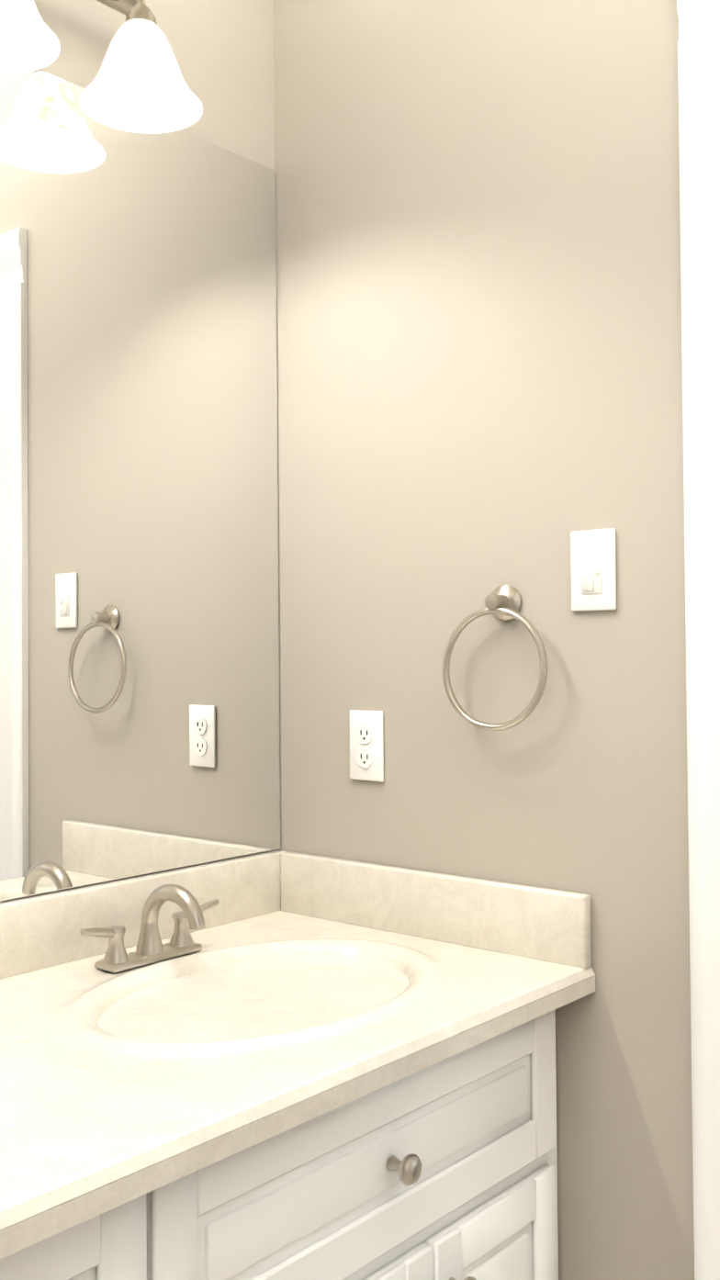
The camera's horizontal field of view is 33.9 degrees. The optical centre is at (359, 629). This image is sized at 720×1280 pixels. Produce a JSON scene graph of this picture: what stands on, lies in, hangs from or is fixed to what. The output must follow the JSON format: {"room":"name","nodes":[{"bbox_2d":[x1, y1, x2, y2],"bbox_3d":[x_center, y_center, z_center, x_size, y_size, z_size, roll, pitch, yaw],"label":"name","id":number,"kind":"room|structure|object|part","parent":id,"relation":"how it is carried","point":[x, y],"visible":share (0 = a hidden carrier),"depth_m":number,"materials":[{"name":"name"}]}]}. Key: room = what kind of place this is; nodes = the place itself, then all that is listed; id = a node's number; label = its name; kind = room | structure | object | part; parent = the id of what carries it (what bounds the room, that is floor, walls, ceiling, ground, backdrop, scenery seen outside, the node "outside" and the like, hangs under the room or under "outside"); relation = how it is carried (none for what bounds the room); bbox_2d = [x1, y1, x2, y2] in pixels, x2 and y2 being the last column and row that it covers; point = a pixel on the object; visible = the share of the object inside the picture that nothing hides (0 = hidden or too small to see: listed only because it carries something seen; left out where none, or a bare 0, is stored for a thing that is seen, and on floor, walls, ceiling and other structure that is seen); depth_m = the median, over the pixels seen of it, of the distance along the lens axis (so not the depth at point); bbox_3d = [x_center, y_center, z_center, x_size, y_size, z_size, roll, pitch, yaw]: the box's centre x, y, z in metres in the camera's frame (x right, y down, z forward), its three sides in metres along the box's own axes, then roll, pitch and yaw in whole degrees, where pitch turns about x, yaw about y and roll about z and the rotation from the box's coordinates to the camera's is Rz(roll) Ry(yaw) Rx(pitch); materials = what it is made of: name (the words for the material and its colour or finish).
{"room":"bathroom","nodes":[
{"label":"bathroom","id":0,"kind":"room"},
{"bbox_2d":[0,0,279,902],"bbox_3d":[-0.949,-0.193,1.222,0.120,3.135,2.335,-1,-1,40],"label":"wall","id":1,"kind":"structure","parent":0,"point":[222,50],"depth_m":1.97,"materials":[{"name":"beige paint"}]},
{"bbox_2d":[0,0,202,133],"bbox_3d":[-0.569,-0.874,1.434,0.207,0.232,0.916,-1,-1,40],"label":"sconce","id":2,"kind":"object","parent":1,"relation":"attached to","point":[138,84],"visible":1,"depth_m":1.67,"materials":[{"name":"white glass"}]},
{"bbox_3d":[-0.593,-0.924,1.456,0.142,0.129,0.840,-1,-1,40],"label":"frame","id":3,"kind":"part","parent":2,"relation":"part of","materials":[{"name":"silver metal"}]},
{"bbox_2d":[0,850,279,982],"bbox_3d":[-0.646,0.428,1.447,0.020,0.102,1.582,-1,-1,40],"label":"backsplash","id":4,"kind":"structure","parent":1,"relation":"attached to","point":[50,932],"depth_m":1.73,"materials":[{"name":"beige stone"}]},
{"bbox_2d":[0,68,280,901],"bbox_3d":[-0.658,-0.219,1.466,0.005,1.188,1.579,-1,-1,40],"label":"wall mirror","id":5,"kind":"object","parent":1,"relation":"attached to","point":[138,541],"visible":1,"depth_m":1.82,"materials":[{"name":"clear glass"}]},
{"bbox_2d":[273,0,694,1279],"bbox_3d":[1.224,-0.216,0.941,4.090,3.135,0.060,-1,-1,40],"label":"wall","id":6,"kind":"structure","parent":0,"point":[479,356],"depth_m":1.76,"materials":[{"name":"beige paint"}]},
{"bbox_2d":[349,709,383,781],"bbox_3d":[0.010,0.190,1.926,0.070,0.114,0.009,-1,-1,40],"label":"outlet","id":7,"kind":"object","parent":6,"relation":"attached to","point":[366,745],"visible":1,"depth_m":1.92,"materials":[{"name":"white plastic"}]},
{"bbox_2d":[279,850,593,971],"bbox_3d":[0.094,0.429,1.841,0.592,0.102,0.021,-1,-1,40],"label":"backsplash","id":8,"kind":"structure","parent":6,"relation":"attached to","point":[551,927],"depth_m":1.80,"materials":[{"name":"beige stone"}]},
{"bbox_2d":[442,583,547,730],"bbox_3d":[0.204,0.041,1.738,0.182,0.216,0.046,-1,-1,40],"label":"towel ring","id":9,"kind":"object","parent":6,"relation":"attached to","point":[503,601],"visible":1,"depth_m":1.73,"materials":[{"name":"silver metal"}]},
{"bbox_2d":[570,527,616,611],"bbox_3d":[0.326,-0.083,1.658,0.070,0.114,0.011,-1,-1,40],"label":"dimmer switch plate","id":10,"kind":"object","parent":6,"relation":"attached to","point":[593,571],"visible":1,"depth_m":1.65,"materials":[{"name":"white plastic"}]},
{"bbox_2d":[676,0,719,1279],"bbox_3d":[0.838,0.201,1.305,0.939,2.222,0.165,-1,-1,40],"label":"door frame","id":11,"kind":"structure","parent":6,"relation":"attached to","point":[699,81],"depth_m":1.54,"materials":[{"name":"white"}]},
{"bbox_3d":[-0.183,1.331,0.589,1.810,0.050,2.395,-1,-1,40],"label":"floor","id":12,"kind":"structure","parent":0,"visible":0},
{"bbox_2d":[0,982,595,1279],"bbox_3d":[-0.419,0.913,1.247,0.607,0.815,1.582,-1,-1,40],"label":"bathroom vanity","id":13,"kind":"object","parent":12,"relation":"on","point":[442,1165],"depth_m":1.35,"materials":[{"name":"white wood"}]},
{"bbox_2d":[0,912,595,1243],"bbox_3d":[-0.419,0.494,1.252,0.616,0.023,1.582,-1,-1,40],"label":"countertop","id":14,"kind":"structure","parent":13,"relation":"on","point":[116,1072],"depth_m":1.38,"materials":[{"name":"beige stone"}]}
]}

